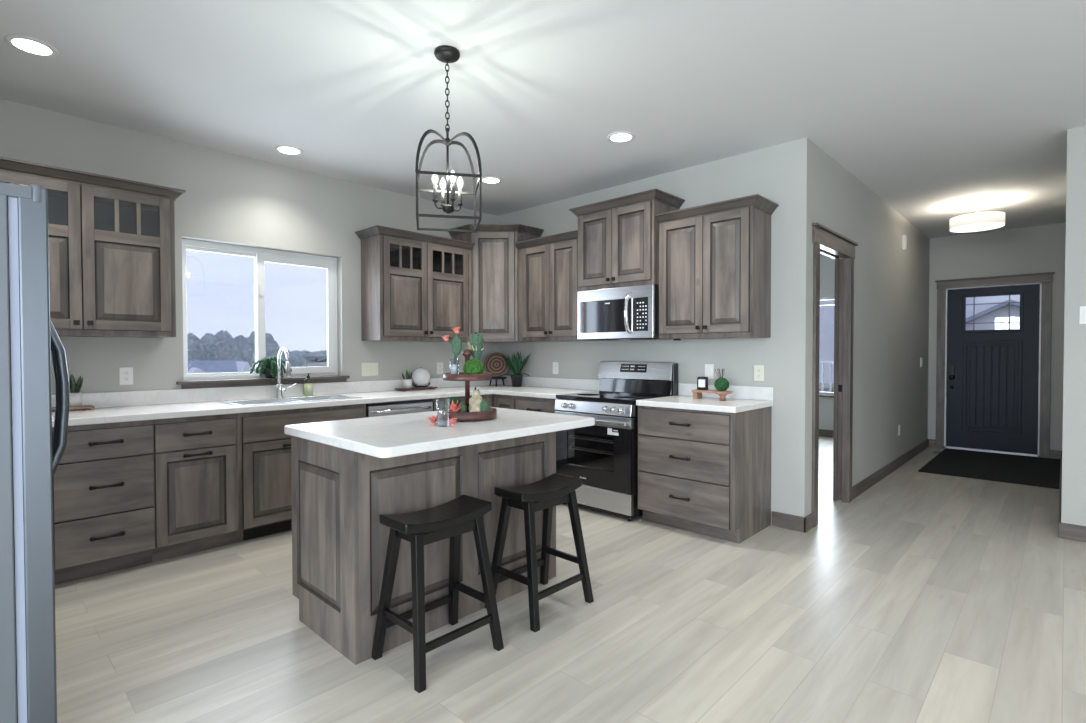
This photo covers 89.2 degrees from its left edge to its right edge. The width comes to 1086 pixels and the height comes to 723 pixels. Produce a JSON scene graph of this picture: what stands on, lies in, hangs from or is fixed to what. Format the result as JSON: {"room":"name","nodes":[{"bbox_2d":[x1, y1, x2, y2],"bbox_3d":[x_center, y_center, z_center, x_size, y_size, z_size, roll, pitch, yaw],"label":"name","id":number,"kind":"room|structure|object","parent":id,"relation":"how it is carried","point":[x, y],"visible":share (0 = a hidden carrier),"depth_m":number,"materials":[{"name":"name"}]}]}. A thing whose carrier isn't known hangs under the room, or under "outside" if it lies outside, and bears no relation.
{"room":"kitchen","nodes":[
{"label":"kitchen","id":0,"kind":"room"},
{"bbox_2d":[0,99,497,394],"bbox_3d":[-3.336,-0.159,3.195,0.150,2.760,8.320,1,1,44],"label":"wall","id":1,"kind":"structure","parent":0,"point":[228,198],"depth_m":4.11,"materials":[{"name":"beige paint"}]},
{"bbox_2d":[0,156,185,337],"bbox_3d":[-2.805,-0.633,3.361,0.374,0.956,0.997,1,1,44],"label":"upper cabinet","id":2,"kind":"object","parent":1,"relation":"attached to","point":[112,239],"visible":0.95,"depth_m":3.35,"materials":[{"name":"brown wood"}]},
{"bbox_2d":[119,367,132,384],"bbox_3d":[-2.779,0.097,3.670,0.010,0.118,0.075,1,1,44],"label":"wall outlet","id":3,"kind":"object","parent":1,"relation":"attached to","point":[125,373],"visible":1,"depth_m":3.67,"materials":[{"name":"white plastic"}]},
{"bbox_2d":[176,238,349,388],"bbox_3d":[-2.180,-0.356,4.365,0.180,1.081,1.275,1,1,44],"label":"window","id":4,"kind":"structure","parent":1,"relation":"in","point":[329,373],"depth_m":4.36,"materials":[{"name":"white plastic"}]},
{"bbox_2d":[250,356,291,383],"bbox_3d":[-2.156,0.068,4.353,0.313,0.220,0.178,-1,1,-41],"label":"trailing plant","id":5,"kind":"object","parent":4,"relation":"on","point":[268,368],"visible":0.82,"depth_m":4.31,"materials":[{"name":"green plant"}]},
{"bbox_2d":[51,376,599,407],"bbox_3d":[-1.332,0.238,4.138,1.460,0.098,3.957,1,1,44],"label":"backsplash","id":6,"kind":"structure","parent":1,"relation":"attached to","point":[151,397],"depth_m":4.30,"materials":[{"name":"white stone"}]},
{"bbox_2d":[361,363,377,375],"bbox_3d":[-1.558,0.071,4.954,0.011,0.118,0.165,1,1,44],"label":"light switch","id":7,"kind":"object","parent":1,"relation":"attached to","point":[367,369],"visible":1,"depth_m":4.95,"materials":[{"name":"beige plastic"}]},
{"bbox_2d":[355,225,474,341],"bbox_3d":[-1.155,-0.667,5.098,0.374,0.956,1.046,1,1,44],"label":"upper cabinet","id":8,"kind":"object","parent":1,"relation":"attached to","point":[416,287],"visible":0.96,"depth_m":4.92,"materials":[{"name":"brown wood"}]},
{"bbox_2d":[437,362,442,373],"bbox_3d":[-1.031,0.068,5.510,0.010,0.118,0.075,1,1,44],"label":"wall outlet","id":9,"kind":"object","parent":1,"relation":"attached to","point":[439,364],"visible":0.97,"depth_m":5.51,"materials":[{"name":"beige plastic"}]},
{"bbox_2d":[0,0,1085,238],"bbox_3d":[1.468,-1.584,1.913,8.850,0.120,13.120,1,1,44],"label":"ceiling","id":10,"kind":"structure","parent":0,"point":[938,108],"depth_m":3.06,"materials":[{"name":"paint"}]},
{"bbox_2d":[4,34,58,56],"bbox_3d":[-2.479,-1.528,2.671,0.196,0.006,0.196,1,1,44],"label":"recessed light","id":11,"kind":"object","parent":10,"relation":"in","point":[29,45],"visible":1,"depth_m":2.66,"materials":[{"name":"white plastic"}]},
{"bbox_2d":[274,145,302,154],"bbox_3d":[-1.870,-1.554,4.052,0.196,0.006,0.196,1,1,44],"label":"recessed light","id":12,"kind":"object","parent":10,"relation":"in","point":[285,149],"visible":1,"depth_m":4.04,"materials":[{"name":"white plastic"}]},
{"bbox_2d":[415,45,481,232],"bbox_3d":[-0.475,-1.108,2.740,0.309,0.854,0.307,0,1,-12],"label":"pendant light","id":13,"kind":"object","parent":10,"relation":"hanging from","point":[447,54],"visible":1,"depth_m":2.72,"materials":[{"name":"black metal"}]},
{"bbox_2d":[433,184,436,198],"bbox_3d":[-0.531,-0.833,2.710,0.019,0.073,0.019,0,1,-12],"label":"candle","id":14,"kind":"object","parent":13,"relation":"on","point":[434,185],"depth_m":2.70,"materials":[{"name":"grey wax"}]},
{"bbox_2d":[441,190,444,203],"bbox_3d":[-0.509,-0.835,2.801,0.019,0.073,0.019,0,1,-12],"label":"candle","id":15,"kind":"object","parent":13,"relation":"on","point":[442,191],"depth_m":2.79,"materials":[{"name":"grey wax"}]},
{"bbox_2d":[451,183,454,197],"bbox_3d":[-0.440,-0.833,2.688,0.019,0.073,0.019,0,1,-12],"label":"candle","id":16,"kind":"object","parent":13,"relation":"on","point":[452,184],"depth_m":2.68,"materials":[{"name":"grey wax"}]},
{"bbox_2d":[458,188,461,202],"bbox_3d":[-0.418,-0.835,2.779,0.019,0.073,0.019,0,1,-12],"label":"candle","id":17,"kind":"object","parent":13,"relation":"on","point":[459,190],"depth_m":2.77,"materials":[{"name":"grey wax"}]},
{"bbox_2d":[482,176,501,183],"bbox_3d":[-0.450,-1.569,4.768,0.196,0.006,0.196,1,1,44],"label":"recessed light","id":18,"kind":"object","parent":10,"relation":"in","point":[490,179],"visible":0.93,"depth_m":4.77,"materials":[{"name":"white plastic"}]},
{"bbox_2d":[607,131,634,142],"bbox_3d":[0.541,-1.553,3.817,0.196,0.006,0.196,1,1,44],"label":"recessed light","id":19,"kind":"object","parent":10,"relation":"in","point":[622,136],"visible":1,"depth_m":3.81,"materials":[{"name":"white plastic"}]},
{"bbox_2d":[950,201,1004,232],"bbox_3d":[4.364,-1.460,5.538,0.440,0.266,0.440,1,1,44],"label":"drum ceiling light","id":20,"kind":"object","parent":10,"relation":"attached to","point":[978,221],"visible":1,"depth_m":5.43,"materials":[{"name":"silver metal"}]},
{"bbox_2d":[950,223,1004,231],"bbox_3d":[4.364,-1.347,5.540,0.432,0.006,0.432,1,1,44],"label":"diffuser","id":21,"kind":"object","parent":20,"relation":"attached to","point":[960,227],"depth_m":5.52,"materials":[{"name":"white"}]},
{"bbox_2d":[55,436,1085,722],"bbox_3d":[1.473,1.296,1.965,8.850,0.120,13.120,1,1,44],"label":"floor","id":22,"kind":"structure","parent":0,"point":[921,597],"depth_m":2.50,"materials":[{"name":"beige wood"}]},
{"bbox_2d":[0,182,69,722],"bbox_3d":[-2.098,0.346,1.746,0.916,1.798,0.911,1,1,44],"label":"refrigerator","id":23,"kind":"object","parent":22,"relation":"on","point":[29,459],"visible":1,"depth_m":1.66,"materials":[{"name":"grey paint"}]},
{"bbox_2d":[52,420,154,584],"bbox_3d":[-2.675,0.781,3.308,0.668,0.874,0.457,1,1,44],"label":"base cabinet","id":24,"kind":"object","parent":22,"relation":"on","point":[104,506],"visible":0.94,"depth_m":3.10,"materials":[{"name":"brown wood"}]},
{"bbox_2d":[152,413,238,561],"bbox_3d":[-2.360,0.775,3.639,0.668,0.874,0.457,1,1,44],"label":"base cabinet","id":25,"kind":"object","parent":22,"relation":"on","point":[196,458],"visible":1,"depth_m":3.43,"materials":[{"name":"brown wood"}]},
{"bbox_2d":[235,404,365,542],"bbox_3d":[-1.887,0.765,4.137,0.668,0.874,0.914,1,1,44],"label":"base cabinet","id":26,"kind":"object","parent":22,"relation":"on","point":[264,449],"visible":0.36,"depth_m":3.74,"materials":[{"name":"brown wood"}]},
{"bbox_2d":[243,520,290,539],"bbox_3d":[-1.906,1.168,3.815,0.013,0.064,0.310,1,1,44],"label":"floor register","id":27,"kind":"object","parent":26,"relation":"attached to","point":[282,526],"depth_m":3.81,"materials":[{"name":"black metal"}]},
{"bbox_2d":[366,399,432,417],"bbox_3d":[-1.345,0.757,4.677,0.671,0.868,0.602,1,1,44],"label":"dishwasher","id":28,"kind":"object","parent":22,"relation":"on","point":[423,405],"visible":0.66,"depth_m":4.45,"materials":[{"name":"silver metal"}]},
{"bbox_2d":[371,495,503,692],"bbox_3d":[-0.442,0.924,2.322,0.352,0.616,0.436,1,1,44],"label":"counter stool","id":29,"kind":"object","parent":22,"relation":"on","point":[460,515],"visible":1,"depth_m":2.27,"materials":[{"name":"black paint"}]},
{"bbox_2d":[284,407,594,664],"bbox_3d":[-0.490,0.766,2.849,0.938,0.914,1.297,1,1,44],"label":"kitchen island","id":30,"kind":"object","parent":22,"relation":"on","point":[345,474],"visible":0.8,"depth_m":2.49,"materials":[{"name":"brown wood"}]},
{"bbox_2d":[427,415,438,424],"bbox_3d":[-0.539,0.287,2.684,0.060,0.049,0.058,1,1,44],"label":"flower","id":31,"kind":"object","parent":30,"relation":"on","point":[433,419],"visible":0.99,"depth_m":2.68,"materials":[{"name":"pink plant"}]},
{"bbox_2d":[436,399,448,426],"bbox_3d":[-0.484,0.247,2.658,0.062,0.130,0.062,1,1,44],"label":"drinking glass","id":32,"kind":"object","parent":30,"relation":"on","point":[436,399],"visible":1,"depth_m":2.66,"materials":[{"name":"clear glass"}]},
{"bbox_2d":[448,418,456,425],"bbox_3d":[-0.437,0.291,2.641,0.049,0.042,0.048,1,1,44],"label":"flower","id":33,"kind":"object","parent":30,"relation":"on","point":[452,421],"visible":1,"depth_m":2.64,"materials":[{"name":"pink plant"}]},
{"bbox_2d":[438,349,496,421],"bbox_3d":[-0.407,0.120,2.962,0.314,0.374,0.314,1,1,44],"label":"tiered tray","id":34,"kind":"object","parent":30,"relation":"on","point":[492,413],"visible":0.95,"depth_m":2.85,"materials":[{"name":"brown wood"}]},
{"bbox_2d":[443,397,460,411],"bbox_3d":[-0.489,0.242,2.985,0.102,0.102,0.101,1,1,44],"label":"moss ball","id":35,"kind":"object","parent":34,"relation":"on","point":[450,399],"visible":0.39,"depth_m":2.96,"materials":[{"name":"green plant"}]},
{"bbox_2d":[445,400,461,411],"bbox_3d":[-0.466,0.246,2.859,0.084,0.090,0.084,1,1,44],"label":"flower","id":36,"kind":"object","parent":34,"relation":"on","point":[453,407],"visible":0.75,"depth_m":2.87,"materials":[{"name":"pink plant"}]},
{"bbox_2d":[458,402,466,411],"bbox_3d":[-0.425,0.253,2.910,0.048,0.074,0.047,1,1,44],"label":"cactus","id":37,"kind":"object","parent":34,"relation":"on","point":[464,406],"visible":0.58,"depth_m":2.89,"materials":[{"name":"green plant"}]},
{"bbox_2d":[463,359,483,373],"bbox_3d":[-0.367,0.040,2.911,0.111,0.110,0.111,1,1,44],"label":"moss ball","id":38,"kind":"object","parent":34,"relation":"on","point":[472,366],"visible":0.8,"depth_m":2.87,"materials":[{"name":"green plant"}]},
{"bbox_2d":[468,334,483,360],"bbox_3d":[-0.363,-0.032,2.995,0.088,0.240,0.086,1,1,44],"label":"cactus","id":39,"kind":"object","parent":34,"relation":"on","point":[475,345],"visible":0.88,"depth_m":2.98,"materials":[{"name":"green plant"}]},
{"bbox_2d":[468,387,489,411],"bbox_3d":[-0.339,0.212,2.904,0.113,0.160,0.089,0,1,0],"label":"ornament","id":40,"kind":"object","parent":34,"relation":"on","point":[477,404],"visible":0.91,"depth_m":2.88,"materials":[{"name":"beige ceramic"}]},
{"bbox_2d":[431,394,515,410],"bbox_3d":[-0.608,0.742,5.294,0.930,0.874,1.298,1,1,44],"label":"base cabinet","id":41,"kind":"object","parent":22,"relation":"on","point":[494,400],"visible":0.18,"depth_m":5.06,"materials":[{"name":"brown wood"}]},
{"bbox_2d":[51,376,599,426],"bbox_3d":[-1.332,0.258,4.138,1.460,0.138,3.957,1,1,44],"label":"countertop","id":42,"kind":"structure","parent":41,"relation":"on","point":[110,407],"depth_m":4.11,"materials":[{"name":"white stone"}]},
{"bbox_2d":[52,405,94,411],"bbox_3d":[-2.919,0.292,3.394,0.110,0.022,0.230,1,1,44],"label":"wooden tray","id":43,"kind":"object","parent":42,"relation":"on","point":[87,407],"visible":0.62,"depth_m":3.40,"materials":[{"name":"brown wood"}]},
{"bbox_2d":[69,374,82,406],"bbox_3d":[-2.905,0.178,3.407,0.088,0.206,0.090,1,1,44],"label":"potted snake plant","id":44,"kind":"object","parent":43,"relation":"on","point":[75,396],"visible":0.73,"depth_m":3.40,"materials":[{"name":"green plant"}]},
{"bbox_2d":[275,347,296,397],"bbox_3d":[-1.940,0.086,4.223,0.235,0.391,0.157,1,1,44],"label":"faucet","id":45,"kind":"object","parent":42,"relation":"on","point":[279,390],"visible":1,"depth_m":4.23,"materials":[{"name":"silver metal"}]},
{"bbox_2d":[217,394,361,405],"bbox_3d":[-1.883,0.373,4.135,0.485,0.179,0.880,1,1,44],"label":"sink","id":46,"kind":"object","parent":42,"relation":"in","point":[246,402],"visible":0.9,"depth_m":4.15,"materials":[{"name":"white ceramic"}]},
{"bbox_2d":[304,373,312,395],"bbox_3d":[-1.914,0.188,4.492,0.072,0.186,0.072,1,1,44],"label":"soap bottle","id":47,"kind":"object","parent":42,"relation":"on","point":[308,388],"visible":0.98,"depth_m":4.47,"materials":[{"name":"beige"}]},
{"bbox_2d":[395,386,436,390],"bbox_3d":[-1.192,0.257,5.183,0.120,0.022,0.395,1,1,44],"label":"wooden tray","id":48,"kind":"object","parent":42,"relation":"on","point":[428,387],"visible":1,"depth_m":5.11,"materials":[{"name":"brown wood"}]},
{"bbox_2d":[402,370,411,387],"bbox_3d":[-1.261,0.160,5.117,0.090,0.175,0.090,1,1,44],"label":"potted snake plant","id":49,"kind":"object","parent":48,"relation":"on","point":[407,383],"visible":1,"depth_m":5.10,"materials":[{"name":"green plant"}]},
{"bbox_2d":[412,368,429,386],"bbox_3d":[-1.158,0.149,5.231,0.174,0.188,0.062,0,1,-15],"label":"disc","id":50,"kind":"object","parent":48,"relation":"on","point":[420,376],"visible":1,"depth_m":5.22,"materials":[{"name":"white ceramic"}]},
{"bbox_2d":[484,353,508,386],"bbox_3d":[-0.483,0.082,5.752,0.210,0.352,0.210,1,1,44],"label":"disc","id":51,"kind":"object","parent":42,"relation":"on","point":[495,364],"visible":0.93,"depth_m":5.74,"materials":[{"name":"brown wood"}]},
{"bbox_2d":[498,352,530,386],"bbox_3d":[-0.307,0.075,5.647,0.258,0.366,0.514,-1,1,-23],"label":"potted plant","id":52,"kind":"object","parent":42,"relation":"on","point":[516,364],"visible":1,"depth_m":5.61,"materials":[{"name":"green plant"}]},
{"bbox_2d":[515,396,557,412],"bbox_3d":[0.139,0.746,5.019,0.524,0.874,0.668,1,1,44],"label":"base cabinet","id":53,"kind":"object","parent":22,"relation":"on","point":[546,405],"visible":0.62,"depth_m":4.80,"materials":[{"name":"brown wood"}]},
{"bbox_2d":[485,473,593,631],"bbox_3d":[-0.016,0.916,2.765,0.352,0.616,0.436,1,1,44],"label":"counter stool","id":54,"kind":"object","parent":22,"relation":"on","point":[556,489],"visible":0.95,"depth_m":2.71,"materials":[{"name":"black paint"}]},
{"bbox_2d":[555,361,677,520],"bbox_3d":[0.590,0.598,4.542,0.771,1.185,0.700,1,1,44],"label":"range","id":55,"kind":"object","parent":22,"relation":"on","point":[604,454],"visible":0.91,"depth_m":4.34,"materials":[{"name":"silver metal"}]},
{"bbox_2d":[555,411,633,494],"bbox_3d":[0.385,0.697,4.334,0.761,0.565,0.037,1,1,44],"label":"oven","id":56,"kind":"object","parent":55,"relation":"in","point":[601,455],"depth_m":4.28,"materials":[{"name":"black glass"}]},
{"bbox_2d":[556,391,672,403],"bbox_3d":[0.604,0.290,4.559,0.761,0.028,0.648,1,1,44],"label":"cooktop","id":57,"kind":"object","parent":55,"relation":"in","point":[596,397],"depth_m":4.47,"materials":[{"name":"black glass"}]},
{"bbox_2d":[638,406,771,543],"bbox_3d":[1.168,0.762,4.042,0.750,0.874,0.668,1,1,44],"label":"base cabinet","id":58,"kind":"object","parent":22,"relation":"on","point":[708,473],"visible":0.99,"depth_m":3.80,"materials":[{"name":"brown wood"}]},
{"bbox_2d":[636,383,773,412],"bbox_3d":[1.182,0.256,4.038,0.764,0.138,0.640,1,1,44],"label":"countertop","id":59,"kind":"structure","parent":58,"relation":"on","point":[743,398],"depth_m":4.02,"materials":[{"name":"white stone"}]},
{"bbox_2d":[692,389,732,400],"bbox_3d":[1.255,0.250,4.093,0.300,0.068,0.145,1,1,44],"label":"wooden riser","id":60,"kind":"object","parent":59,"relation":"on","point":[697,394],"visible":0.96,"depth_m":4.08,"materials":[{"name":"brown wood"}]},
{"bbox_2d":[697,377,707,389],"bbox_3d":[1.209,0.166,4.169,0.080,0.098,0.080,1,1,44],"label":"candle","id":61,"kind":"object","parent":60,"relation":"on","point":[702,382],"visible":0.98,"depth_m":4.13,"materials":[{"name":"black paint"}]},
{"bbox_2d":[714,369,728,390],"bbox_3d":[1.312,0.136,4.043,0.105,0.173,0.107,1,1,44],"label":"moss ball","id":62,"kind":"object","parent":60,"relation":"on","point":[721,384],"visible":1,"depth_m":4.01,"materials":[{"name":"green plant"}]},
{"bbox_2d":[918,448,1060,488],"bbox_3d":[4.991,1.151,6.110,1.090,0.010,1.860,1,1,44],"label":"entry rug","id":63,"kind":"object","parent":22,"relation":"on","point":[1007,468],"visible":1,"depth_m":5.96,"materials":[{"name":"black fabric"}]},
{"bbox_2d":[497,141,791,524],"bbox_3d":[0.620,-0.199,5.091,3.273,2.760,0.120,1,1,44],"label":"wall","id":64,"kind":"structure","parent":0,"point":[765,172],"depth_m":4.27,"materials":[{"name":"beige paint"}]},
{"bbox_2d":[448,224,543,342],"bbox_3d":[-0.477,-0.765,5.569,0.707,1.133,0.677,1,1,44],"label":"upper cabinet","id":65,"kind":"object","parent":64,"relation":"attached to","point":[494,254],"visible":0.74,"depth_m":5.36,"materials":[{"name":"brown wood"}]},
{"bbox_2d":[553,362,558,373],"bbox_3d":[0.126,0.065,5.477,0.075,0.118,0.010,1,1,44],"label":"wall outlet","id":66,"kind":"object","parent":64,"relation":"attached to","point":[555,364],"visible":1,"depth_m":5.47,"materials":[{"name":"white plastic"}]},
{"bbox_2d":[514,230,603,341],"bbox_3d":[0.141,-0.670,5.193,0.800,0.956,0.374,1,1,44],"label":"upper cabinet","id":67,"kind":"object","parent":64,"relation":"attached to","point":[547,265],"visible":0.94,"depth_m":5.07,"materials":[{"name":"brown wood"}]},
{"bbox_2d":[569,189,684,290],"bbox_3d":[0.690,-0.961,4.624,0.870,0.710,0.434,1,1,44],"label":"upper cabinet","id":68,"kind":"object","parent":64,"relation":"attached to","point":[618,238],"visible":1,"depth_m":4.43,"materials":[{"name":"brown wood"}]},
{"bbox_2d":[577,284,666,340],"bbox_3d":[0.684,-0.390,4.606,0.757,0.421,0.483,1,1,44],"label":"microwave","id":69,"kind":"object","parent":68,"relation":"attached to","point":[631,312],"visible":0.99,"depth_m":4.45,"materials":[{"name":"silver metal"}]},
{"bbox_2d":[705,364,713,378],"bbox_3d":[1.312,0.078,4.349,0.075,0.118,0.011,1,1,44],"label":"light switch","id":70,"kind":"object","parent":64,"relation":"attached to","point":[709,368],"visible":0.91,"depth_m":4.34,"materials":[{"name":"white plastic"}]},
{"bbox_2d":[655,194,778,338],"bbox_3d":[1.280,-0.653,4.110,0.796,0.956,0.374,1,1,44],"label":"upper cabinet","id":71,"kind":"object","parent":64,"relation":"attached to","point":[715,258],"visible":1,"depth_m":3.96,"materials":[{"name":"brown wood"}]},
{"bbox_2d":[679,383,773,400],"bbox_3d":[1.396,0.232,4.263,0.764,0.098,0.019,1,1,44],"label":"backsplash","id":72,"kind":"structure","parent":64,"relation":"attached to","point":[739,392],"depth_m":4.16,"materials":[{"name":"white stone"}]},
{"bbox_2d":[754,365,763,380],"bbox_3d":[1.600,0.086,4.077,0.075,0.118,0.010,1,1,44],"label":"wall outlet","id":73,"kind":"object","parent":64,"relation":"attached to","point":[758,369],"visible":1,"depth_m":4.07,"materials":[{"name":"beige plastic"}]},
{"bbox_2d":[772,511,804,531],"bbox_3d":[1.759,1.147,3.943,0.237,0.105,0.014,1,1,44],"label":"baseboard","id":74,"kind":"structure","parent":64,"relation":"attached to","point":[792,522],"depth_m":3.94,"materials":[{"name":"brown wood"}]},
{"bbox_2d":[790,137,929,516],"bbox_3d":[3.495,-0.214,5.670,0.100,2.760,4.920,1,1,44],"label":"wall","id":75,"kind":"structure","parent":0,"point":[891,331],"depth_m":5.03,"materials":[{"name":"beige paint"}]},
{"bbox_2d":[812,222,857,526],"bbox_3d":[2.254,0.099,4.343,0.145,2.185,1.062,1,1,44],"label":"door frame","id":76,"kind":"structure","parent":75,"relation":"in","point":[823,238],"depth_m":4.61,"materials":[{"name":"brown wood"}]},
{"bbox_2d":[804,439,928,532],"bbox_3d":[3.482,1.115,5.595,0.014,0.105,4.784,1,1,44],"label":"baseboard","id":77,"kind":"structure","parent":75,"relation":"attached to","point":[868,482],"depth_m":5.41,"materials":[{"name":"brown wood"}]},
{"bbox_2d":[902,235,906,249],"bbox_3d":[3.999,-1.313,6.088,0.030,0.160,0.070,1,1,44],"label":"door chime","id":78,"kind":"object","parent":75,"relation":"attached to","point":[904,237],"visible":1,"depth_m":6.06,"materials":[{"name":"white plastic"}]},
{"bbox_2d":[819,223,1065,450],"bbox_3d":[4.472,-0.258,8.031,4.810,2.760,0.150,1,1,44],"label":"wall","id":79,"kind":"structure","parent":0,"point":[1035,249],"depth_m":6.80,"materials":[{"name":"beige paint"}]},
{"bbox_2d":[819,429,832,436],"bbox_3d":[3.915,1.062,8.473,3.123,0.105,0.014,1,1,44],"label":"baseboard","id":80,"kind":"structure","parent":79,"relation":"attached to","point":[825,433],"depth_m":8.19,"materials":[{"name":"brown wood"}]},
{"bbox_2d":[819,297,833,397],"bbox_3d":[4.112,-0.218,8.313,1.380,1.490,0.140,1,1,44],"label":"window","id":81,"kind":"structure","parent":79,"relation":"in","point":[821,394],"depth_m":8.21,"materials":[{"name":"white plastic"}]},
{"bbox_2d":[935,272,1054,457],"bbox_3d":[5.609,0.043,6.894,1.152,2.195,0.182,1,1,44],"label":"door","id":82,"kind":"structure","parent":79,"relation":"in","point":[988,397],"depth_m":6.86,"materials":[{"name":"black paint"}]},
{"bbox_2d":[1061,126,1085,525],"bbox_3d":[6.310,-0.182,3.632,4.165,2.760,3.700,1,1,44],"label":"wall","id":83,"kind":"structure","parent":0,"point":[1073,506],"depth_m":3.69,"materials":[{"name":"beige paint"}]},
{"bbox_2d":[929,439,1085,541],"bbox_3d":[5.782,1.137,4.149,5.313,0.105,3.714,1,1,44],"label":"baseboard","id":84,"kind":"structure","parent":83,"relation":"attached to","point":[1065,530],"depth_m":3.73,"materials":[{"name":"brown wood"}]},
{"bbox_2d":[1079,306,1085,323],"bbox_3d":[3.601,-0.308,3.643,0.075,0.118,0.011,1,1,44],"label":"light switch","id":85,"kind":"object","parent":83,"relation":"attached to","point":[1082,309],"visible":1,"depth_m":3.66,"materials":[{"name":"white plastic"}]},
{"bbox_3d":[-0.469,0.037,2.916,0.052,0.105,0.052,1,1,44],"label":"drinking glass","id":86,"kind":"object","parent":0,"visible":0},
{"bbox_2d":[441,326,461,373],"bbox_3d":[-0.484,-0.053,2.910,0.109,0.268,0.049,0,1,2],"label":"cactus","id":87,"kind":"object","parent":86,"relation":"in","point":[456,345],"visible":0.96,"depth_m":2.90,"materials":[{"name":"green plant"}]},
{"bbox_2d":[441,334,449,340],"bbox_3d":[-0.515,-0.125,2.909,0.046,0.037,0.044,1,1,44],"label":"flower","id":88,"kind":"object","parent":87,"relation":"on","point":[446,337],"depth_m":2.90,"materials":[{"name":"pink plant"}]},
{"bbox_2d":[452,326,460,333],"bbox_3d":[-0.460,-0.167,2.908,0.049,0.040,0.048,1,1,44],"label":"flower","id":89,"kind":"object","parent":87,"relation":"on","point":[457,329],"depth_m":2.90,"materials":[{"name":"pink plant"}]},
{"label":"outside","id":90,"kind":"structure","parent":0,"visible":0},
{"bbox_2d":[306,362,1037,453],"bbox_3d":[-90.774,0.055,209.092,429.500,4.200,670.000,1,1,44],"label":"ground","id":91,"kind":"structure","parent":90,"point":[826,385],"depth_m":98.22,"materials":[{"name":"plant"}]},
{"bbox_2d":[188,360,253,372],"bbox_3d":[-35.715,2.337,58.854,7.900,4.870,6.950,1,1,44],"label":"house","id":92,"kind":"structure","parent":91,"relation":"on","point":[216,366],"depth_m":58.02,"materials":[{"name":"white"}]},
{"bbox_2d":[187,330,307,371],"bbox_3d":[-80.245,-0.853,84.745,10.595,10.458,84.470,1,1,44],"label":"trees","id":93,"kind":"object","parent":91,"relation":"on","point":[221,345],"visible":0.3,"depth_m":102.62,"materials":[{"name":"grey plant"}]},
{"bbox_2d":[291,350,326,361],"bbox_3d":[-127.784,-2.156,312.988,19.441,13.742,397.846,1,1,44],"label":"hedge","id":94,"kind":"object","parent":91,"relation":"on","point":[317,356],"visible":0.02,"depth_m":307.76,"materials":[{"name":"grey plant"}]},
{"bbox_2d":[819,361,833,391],"bbox_3d":[3.844,0.628,10.514,6.200,1.500,0.100,1,1,44],"label":"porch railing","id":95,"kind":"object","parent":91,"relation":"on","point":[830,363],"visible":0.02,"depth_m":9.47,"materials":[{"name":"white wood"}]},
{"bbox_2d":[819,295,1039,390],"bbox_3d":[20.493,-2.898,24.356,16.800,8.000,11.300,1,1,44],"label":"house","id":96,"kind":"structure","parent":91,"relation":"on","point":[985,313],"depth_m":22.66,"materials":[{"name":"white"}]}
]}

